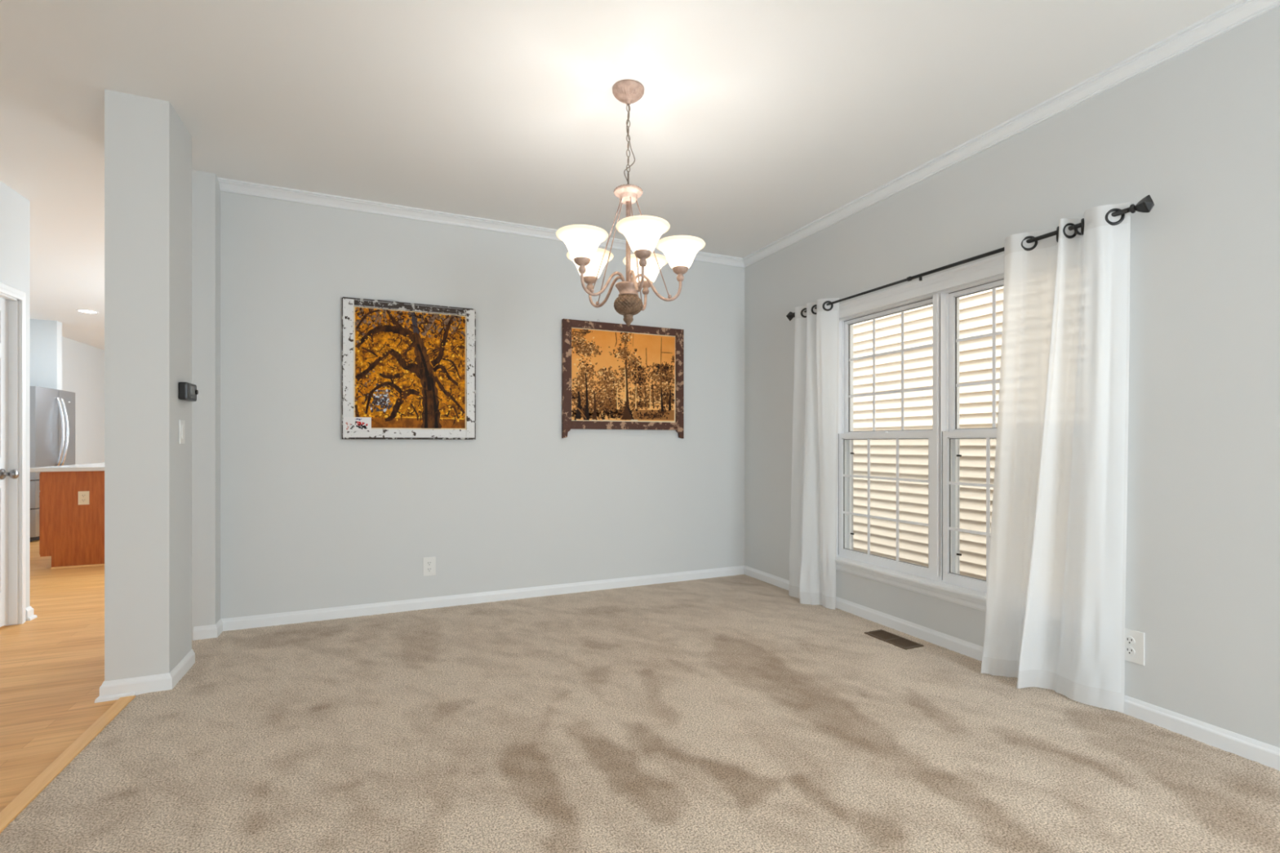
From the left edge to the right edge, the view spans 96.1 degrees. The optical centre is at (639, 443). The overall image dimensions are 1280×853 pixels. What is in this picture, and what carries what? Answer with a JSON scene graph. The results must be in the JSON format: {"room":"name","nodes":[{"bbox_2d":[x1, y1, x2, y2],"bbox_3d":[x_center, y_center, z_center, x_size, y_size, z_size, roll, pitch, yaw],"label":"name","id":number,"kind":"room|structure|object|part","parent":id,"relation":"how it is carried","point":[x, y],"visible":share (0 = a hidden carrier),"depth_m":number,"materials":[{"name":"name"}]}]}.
{"room":"dining room","nodes":[
{"label":"dining room","id":0,"kind":"room"},
{"bbox_2d":[0,180,30,626],"bbox_3d":[-3.370,-0.196,-0.443,2.275,2.765,8.150,0,0,-24],"label":"wall","id":1,"kind":"structure","parent":0,"point":[15,208],"depth_m":3.64,"materials":[{"name":"white paint"}]},
{"bbox_2d":[0,281,25,626],"bbox_3d":[-3.803,0.087,3.252,0.155,2.115,0.922,0,0,-24],"label":"door","id":2,"kind":"structure","parent":1,"relation":"in","point":[10,295],"depth_m":3.61,"materials":[{"name":"white paint"}]},
{"bbox_3d":[-3.890,0.191,3.550,0.075,0.066,0.066,0,0,-24],"label":"knob","id":3,"kind":"part","parent":2,"relation":"part of","materials":[{"name":"silver metal"}]},
{"bbox_2d":[25,606,33,621],"bbox_3d":[-4.142,1.103,3.648,0.414,0.082,0.068,0,0,-24],"label":"baseboard","id":4,"kind":"structure","parent":1,"relation":"attached to","point":[28,611],"depth_m":3.71,"materials":[{"name":"white paint"}]},
{"bbox_2d":[27,614,37,621],"bbox_3d":[-4.139,1.134,3.656,0.426,0.020,0.081,0,0,-24],"label":"trim","id":5,"kind":"structure","parent":1,"relation":"attached to","point":[33,616],"depth_m":3.73,"materials":[{"name":"white paint"}]},
{"bbox_2d":[30,319,62,390],"bbox_3d":[-7.777,-0.196,7.385,0.487,2.765,0.130,0,0,-24],"label":"wall partition","id":6,"kind":"structure","parent":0,"point":[46,335],"depth_m":7.38,"materials":[{"name":"white paint"}]},
{"bbox_2d":[0,539,117,812],"bbox_3d":[-3.779,1.170,4.356,5.640,0.052,17.220,0,0,-24],"label":"floor","id":7,"kind":"structure","parent":0,"point":[52,663],"depth_m":2.87,"materials":[{"name":"brown wood"}]},
{"bbox_2d":[30,386,75,542],"bbox_3d":[-7.402,0.244,6.938,0.742,1.800,0.930,0,0,-24],"label":"refrigerator","id":8,"kind":"object","parent":7,"relation":"on","point":[52,411],"visible":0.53,"depth_m":6.83,"materials":[{"name":"grey metal"}]},
{"bbox_3d":[-7.168,0.924,7.041,0.074,0.320,0.930,0,0,-24],"label":"freezer drawer","id":9,"kind":"part","parent":8,"relation":"part of","materials":[{"name":"silver metal"}]},
{"bbox_3d":[-7.168,0.594,7.041,0.074,0.320,0.930,0,0,-24],"label":"freezer drawer","id":10,"kind":"part","parent":8,"relation":"part of","materials":[{"name":"silver metal"}]},
{"bbox_3d":[-7.074,-0.116,6.827,0.074,1.080,0.462,0,0,-24],"label":"door","id":11,"kind":"part","parent":8,"relation":"part of","materials":[{"name":"silver metal"}]},
{"bbox_3d":[-7.081,-0.136,7.028,0.082,0.847,0.025,0,0,-18],"label":"handle","id":12,"kind":"part","parent":8,"relation":"part of","materials":[{"name":"silver metal"}]},
{"bbox_3d":[-7.120,-0.136,7.115,0.083,0.847,0.025,0,0,-30],"label":"handle","id":13,"kind":"part","parent":8,"relation":"part of","materials":[{"name":"silver metal"}]},
{"bbox_3d":[-7.263,-0.116,7.255,0.074,1.080,0.462,0,0,-24],"label":"door","id":14,"kind":"part","parent":8,"relation":"part of","materials":[{"name":"silver metal"}]},
{"bbox_2d":[0,695,135,833],"bbox_3d":[-1.029,1.142,-0.295,0.054,0.012,6.290,0,0,-24],"label":"threshold strip","id":15,"kind":"object","parent":7,"relation":"on","point":[11,811],"visible":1,"depth_m":2.02,"materials":[{"name":"brown wood"}]},
{"bbox_2d":[39,471,104,568],"bbox_3d":[-5.183,0.703,6.286,1.412,0.883,1.814,0,0,-24],"label":"kitchen island","id":16,"kind":"object","parent":7,"relation":"on","point":[73,534],"visible":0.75,"depth_m":5.29,"materials":[{"name":"brown wood"}]},
{"bbox_3d":[-5.567,0.730,5.494,0.026,0.572,0.575,0,0,-24],"label":"cabinet door","id":17,"kind":"part","parent":16,"relation":"part of","materials":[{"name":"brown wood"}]},
{"bbox_2d":[30,462,104,471],"bbox_3d":[-5.178,0.241,6.302,1.470,0.039,1.870,0,0,-24],"label":"island countertop","id":18,"kind":"structure","parent":16,"relation":"on","point":[97,466],"depth_m":5.29,"materials":[{"name":"white stone"}]},
{"bbox_2d":[78,491,89,505],"bbox_3d":[-5.147,0.508,5.321,0.080,0.125,0.009,0,0,-24],"label":"wall outlet","id":19,"kind":"object","parent":16,"relation":"attached to","point":[83,496],"visible":1,"depth_m":5.32,"materials":[{"name":"beige plastic"}]},
{"bbox_2d":[94,692,136,702],"bbox_3d":[-2.364,1.134,2.621,0.141,0.020,0.136,0,0,-24],"label":"trim","id":20,"kind":"structure","parent":7,"relation":"on","point":[114,697],"depth_m":2.56,"materials":[{"name":"white paint"}]},
{"bbox_2d":[62,336,104,464],"bbox_3d":[-7.935,-0.196,6.966,0.140,2.765,9.090,0,0,-24],"label":"wall","id":21,"kind":"structure","parent":0,"point":[82,364],"depth_m":9.19,"materials":[{"name":"white paint"}]},
{"bbox_2d":[104,88,191,681],"bbox_3d":[-2.349,-0.196,2.765,0.232,2.765,0.335,0,0,-24],"label":"wall pillar","id":22,"kind":"structure","parent":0,"point":[148,146],"depth_m":2.62,"materials":[{"name":"white paint"}]},
{"bbox_2d":[99,648,195,697],"bbox_3d":[-2.346,1.103,2.759,0.259,0.082,0.348,0,0,-24],"label":"baseboard","id":23,"kind":"structure","parent":22,"relation":"attached to","point":[164,682],"depth_m":2.62,"materials":[{"name":"white paint"}]},
{"bbox_2d":[178,419,185,444],"bbox_3d":[-2.239,-0.055,2.814,0.010,0.117,0.072,0,0,-24],"label":"light switch","id":24,"kind":"object","parent":22,"relation":"attached to","point":[181,423],"visible":1,"depth_m":2.80,"materials":[{"name":"white plastic"}]},
{"bbox_2d":[177,382,198,401],"bbox_3d":[-2.231,-0.253,2.842,0.047,0.086,0.150,0,0,-24],"label":"thermostat","id":25,"kind":"object","parent":22,"relation":"attached to","point":[187,391],"visible":1,"depth_m":2.78,"materials":[{"name":"black plastic"}]},
{"bbox_2d":[191,169,220,639],"bbox_3d":[-2.618,-0.196,3.375,0.233,2.765,0.119,0,0,-24],"label":"wall","id":26,"kind":"structure","parent":0,"point":[206,190],"depth_m":3.35,"materials":[{"name":"white paint"}]},
{"bbox_2d":[220,191,744,618],"bbox_3d":[-0.873,-0.196,4.272,4.150,2.765,0.115,0,0,-24],"label":"wall","id":27,"kind":"structure","parent":0,"point":[312,517],"depth_m":4.01,"materials":[{"name":"white paint"}]},
{"bbox_2d":[342,297,475,439],"bbox_3d":[-1.546,-0.492,3.892,0.837,0.935,0.036,0,0,-24],"label":"framed picture","id":28,"kind":"object","parent":27,"relation":"attached to","point":[410,368],"visible":1,"depth_m":3.89,"materials":[{"name":"orange paper"}]},
{"bbox_2d":[342,417,371,430],"bbox_3d":[-1.839,-0.126,3.741,0.164,0.086,0.002,0,0,-24],"label":"photo card","id":29,"kind":"object","parent":28,"relation":"attached to","point":[348,423],"visible":1,"depth_m":3.74,"materials":[{"name":"white paper"}]},
{"bbox_2d":[422,556,435,576],"bbox_3d":[-1.447,0.847,3.951,0.082,0.128,0.009,0,0,-24],"label":"wall outlet","id":30,"kind":"object","parent":27,"relation":"attached to","point":[428,563],"visible":1,"depth_m":3.95,"materials":[{"name":"white plastic"}]},
{"bbox_2d":[426,567,431,572],"bbox_3d":[-1.446,0.869,3.949,0.035,0.035,0.004,0,0,-24],"label":"receptacle","id":31,"kind":"object","parent":30,"relation":"attached to","point":[428,569],"depth_m":3.95,"materials":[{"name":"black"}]},
{"bbox_2d":[426,560,431,565],"bbox_3d":[-1.446,0.826,3.949,0.035,0.035,0.004,0,0,-24],"label":"receptacle","id":32,"kind":"object","parent":30,"relation":"attached to","point":[428,562],"depth_m":3.95,"materials":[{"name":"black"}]},
{"bbox_2d":[192,565,745,640],"bbox_3d":[-0.833,1.103,4.154,3.867,0.082,0.132,0,0,-24],"label":"baseboard","id":33,"kind":"structure","parent":27,"relation":"attached to","point":[206,632],"depth_m":3.98,"materials":[{"name":"white paint"}]},
{"bbox_2d":[561,318,684,438],"bbox_3d":[-0.115,-0.496,4.522,1.021,0.919,0.036,0,0,-24],"label":"framed picture","id":34,"kind":"object","parent":27,"relation":"attached to","point":[615,375],"visible":1,"depth_m":4.50,"materials":[{"name":"orange paper"}]},
{"bbox_2d":[571,327,675,422],"bbox_3d":[-0.118,-0.522,4.531,0.895,0.713,0.013,0,0,-24],"label":"print","id":35,"kind":"object","parent":34,"relation":"attached to","point":[619,374],"depth_m":4.52},
{"bbox_2d":[0,0,1238,350],"bbox_3d":[-2.914,-1.609,4.726,7.520,0.060,17.240,0,0,-24],"label":"ceiling","id":36,"kind":"structure","parent":0,"point":[753,122],"depth_m":2.57,"materials":[{"name":"white paint"}]},
{"bbox_2d":[75,309,98,313],"bbox_3d":[-6.616,-1.576,6.886,0.204,0.006,0.204,0,0,-24],"label":"recessed light","id":37,"kind":"object","parent":36,"relation":"in","point":[78,310],"visible":1,"depth_m":6.88,"materials":[{"name":"white paint"}]},
{"bbox_2d":[555,79,705,326],"bbox_3d":[-0.030,-1.049,2.564,0.640,1.058,0.662,0,0,2],"label":"chandelier","id":38,"kind":"object","parent":36,"relation":"hanging from","point":[642,233],"visible":1,"depth_m":2.51,"materials":[{"name":"glass"}]},
{"bbox_3d":[-0.245,-0.829,2.435,0.221,0.114,0.221,0,0,-24],"label":"lamp shade","id":39,"kind":"part","parent":38,"relation":"part of","materials":[{"name":"white glass"}]},
{"bbox_3d":[-0.235,-0.829,2.708,0.221,0.114,0.221,0,0,-24],"label":"lamp shade","id":40,"kind":"part","parent":38,"relation":"part of","materials":[{"name":"white glass"}]},
{"bbox_3d":[-0.156,-0.693,2.495,0.228,0.125,0.013,0,0,-34],"label":"arm","id":41,"kind":"part","parent":38,"relation":"part of","materials":[{"name":"metal"}]},
{"bbox_3d":[-0.151,-0.693,2.642,0.228,0.125,0.013,0,0,38],"label":"arm","id":42,"kind":"part","parent":38,"relation":"part of","materials":[{"name":"metal"}]},
{"bbox_3d":[-0.148,-0.865,2.504,0.161,0.444,0.018,0,0,-36],"label":"stay rod","id":43,"kind":"part","parent":38,"relation":"part of","materials":[{"name":"metal"}]},
{"bbox_3d":[-0.144,-0.865,2.632,0.161,0.444,0.018,0,0,40],"label":"stay rod","id":44,"kind":"part","parent":38,"relation":"part of","materials":[{"name":"metal"}]},
{"bbox_3d":[-0.052,-1.330,2.565,0.014,0.363,0.018,0,0,21],"label":"chain","id":45,"kind":"part","parent":38,"relation":"part of","materials":[{"name":"silver metal"}]},
{"bbox_3d":[-0.046,-1.334,2.567,0.055,0.361,0.015,0,0,-24],"label":"cord","id":46,"kind":"part","parent":38,"relation":"part of","materials":[{"name":"silver metal"}]},
{"bbox_3d":[-0.018,-0.865,2.457,0.018,0.444,0.161,0,0,-14],"label":"stay rod","id":47,"kind":"part","parent":38,"relation":"part of","materials":[{"name":"metal"}]},
{"bbox_3d":[-0.018,-0.693,2.444,0.013,0.125,0.228,0,0,-16],"label":"arm","id":48,"kind":"part","parent":38,"relation":"part of","materials":[{"name":"metal"}]},
{"bbox_3d":[-0.015,-0.865,2.672,0.017,0.444,0.161,0,0,21],"label":"stay rod","id":49,"kind":"part","parent":38,"relation":"part of","materials":[{"name":"metal"}]},
{"bbox_3d":[-0.009,-0.693,2.683,0.013,0.125,0.228,0,0,20],"label":"arm","id":50,"kind":"part","parent":38,"relation":"part of","materials":[{"name":"metal"}]},
{"bbox_3d":[0.012,-0.829,2.342,0.221,0.114,0.221,0,0,-24],"label":"lamp shade","id":51,"kind":"part","parent":38,"relation":"part of","materials":[{"name":"white glass"}]},
{"bbox_3d":[0.027,-0.829,2.783,0.221,0.114,0.221,0,0,-24],"label":"lamp shade","id":52,"kind":"part","parent":38,"relation":"part of","materials":[{"name":"white glass"}]},
{"bbox_3d":[0.061,-0.865,2.558,0.161,0.444,0.018,0,0,0],"label":"stay rod","id":53,"kind":"part","parent":38,"relation":"part of","materials":[{"name":"metal"}]},
{"bbox_3d":[0.073,-0.693,2.561,0.228,0.125,0.013,0,0,2],"label":"arm","id":54,"kind":"part","parent":38,"relation":"part of","materials":[{"name":"metal"}]},
{"bbox_3d":[0.180,-0.829,2.557,0.221,0.114,0.221,0,0,-24],"label":"lamp shade","id":55,"kind":"part","parent":38,"relation":"part of","materials":[{"name":"white glass"}]},
{"bbox_2d":[0,574,1279,852],"bbox_3d":[0.582,1.139,0.924,3.880,0.011,7.182,0,0,-24],"label":"floor","id":56,"kind":"structure","parent":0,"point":[732,713],"depth_m":2.10,"materials":[{"name":"beige carpet"}]},
{"bbox_2d":[864,629,924,649],"bbox_3d":[1.462,1.136,3.324,0.138,0.010,0.300,0,0,-24],"label":"floor vent","id":57,"kind":"object","parent":56,"relation":"in","point":[895,640],"visible":1,"depth_m":3.31,"materials":[{"name":"brown metal"}]},
{"bbox_2d":[744,5,1279,747],"bbox_3d":[2.455,-0.071,1.675,0.150,3.015,7.324,0,0,-24],"label":"wall","id":58,"kind":"structure","parent":0,"point":[1197,132],"depth_m":2.29,"materials":[{"name":"white paint"}]},
{"bbox_2d":[217,0,1279,267],"bbox_3d":[0.640,-1.551,0.940,3.764,0.055,7.204,0,0,-24],"label":"crown molding","id":59,"kind":"structure","parent":58,"relation":"attached to","point":[1239,12],"depth_m":3.28,"materials":[{"name":"white paint"}]},
{"bbox_2d":[835,253,1004,611],"bbox_3d":[1.712,-0.037,3.274,0.205,1.823,1.710,0,0,-24],"label":"window","id":60,"kind":"structure","parent":58,"relation":"in","point":[942,580],"depth_m":3.28,"materials":[{"name":"white plastic"}]},
{"bbox_3d":[1.545,0.354,3.654,0.030,0.840,0.754,0,0,-24],"label":"sash","id":61,"kind":"part","parent":60,"relation":"part of","materials":[{"name":"white plastic"}]},
{"bbox_3d":[1.586,-0.445,3.672,0.035,0.806,0.756,0,0,-24],"label":"sash","id":62,"kind":"part","parent":60,"relation":"part of","materials":[{"name":"white plastic"}]},
{"bbox_3d":[1.658,0.795,3.250,0.087,0.021,1.710,0,0,-24],"label":"sill","id":63,"kind":"part","parent":60,"relation":"part of","materials":[{"name":"white paint"}]},
{"bbox_3d":[1.665,-0.902,3.253,0.022,0.093,1.670,0,0,-24],"label":"head casing","id":64,"kind":"part","parent":60,"relation":"part of","materials":[{"name":"white paint"}]},
{"bbox_3d":[1.874,0.354,2.908,0.030,0.840,0.754,0,0,-24],"label":"sash","id":65,"kind":"part","parent":60,"relation":"part of","materials":[{"name":"white plastic"}]},
{"bbox_3d":[1.915,-0.445,2.926,0.035,0.806,0.756,0,0,-24],"label":"sash","id":66,"kind":"part","parent":60,"relation":"part of","materials":[{"name":"white plastic"}]},
{"bbox_2d":[786,195,1154,320],"bbox_3d":[1.591,-0.939,3.294,0.125,0.085,2.237,0,0,-24],"label":"curtain rod","id":67,"kind":"object","parent":58,"relation":"attached to","point":[1145,204],"visible":0.72,"depth_m":2.84,"materials":[{"name":"brown metal"}]},
{"bbox_2d":[788,297,839,609],"bbox_3d":[1.199,0.070,4.080,0.158,2.117,0.440,0,0,-24],"label":"curtain","id":68,"kind":"object","parent":67,"relation":"hanging from","point":[814,483],"visible":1,"depth_m":4.02,"materials":[{"name":"white fabric"}]},
{"bbox_2d":[981,201,1130,712],"bbox_3d":[1.848,0.070,2.592,0.137,2.117,0.573,0,0,-33],"label":"curtain","id":69,"kind":"object","parent":67,"relation":"hanging from","point":[1055,596],"visible":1,"depth_m":2.56,"materials":[{"name":"white fabric"}]},
{"bbox_2d":[744,565,1279,771],"bbox_3d":[2.359,1.103,1.691,0.014,0.082,7.190,0,0,-24],"label":"baseboard","id":70,"kind":"structure","parent":58,"relation":"attached to","point":[1268,755],"depth_m":2.35,"materials":[{"name":"white paint"}]},
{"bbox_2d":[1124,628,1144,666],"bbox_3d":[2.048,0.846,2.402,0.009,0.135,0.098,0,0,-24],"label":"wall outlet","id":71,"kind":"object","parent":58,"relation":"attached to","point":[1134,640],"visible":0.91,"depth_m":2.38,"materials":[{"name":"white plastic"}]},
{"bbox_2d":[1124,646,1134,655],"bbox_3d":[2.046,0.868,2.401,0.004,0.035,0.035,0,0,-24],"label":"receptacle","id":72,"kind":"object","parent":71,"relation":"attached to","point":[1129,651],"depth_m":2.40,"materials":[{"name":"white plastic"}]},
{"bbox_2d":[1124,635,1134,644],"bbox_3d":[2.046,0.825,2.401,0.004,0.035,0.035,0,0,-24],"label":"receptacle","id":73,"kind":"object","parent":71,"relation":"attached to","point":[1129,640],"depth_m":2.40,"materials":[{"name":"white plastic"}]},
{"label":"outside","id":74,"kind":"structure","parent":0,"visible":0},
{"bbox_3d":[3.036,1.666,3.525,2.400,0.060,24.000,0,0,-24],"label":"ground","id":75,"kind":"structure","parent":74,"visible":0},
{"bbox_2d":[853,286,1003,580],"bbox_3d":[5.883,-1.135,6.747,6.650,6.170,21.600,0,0,-24],"label":"house","id":76,"kind":"structure","parent":75,"relation":"on","point":[975,309],"depth_m":6.09,"materials":[{"name":"beige plastic"}]}
]}

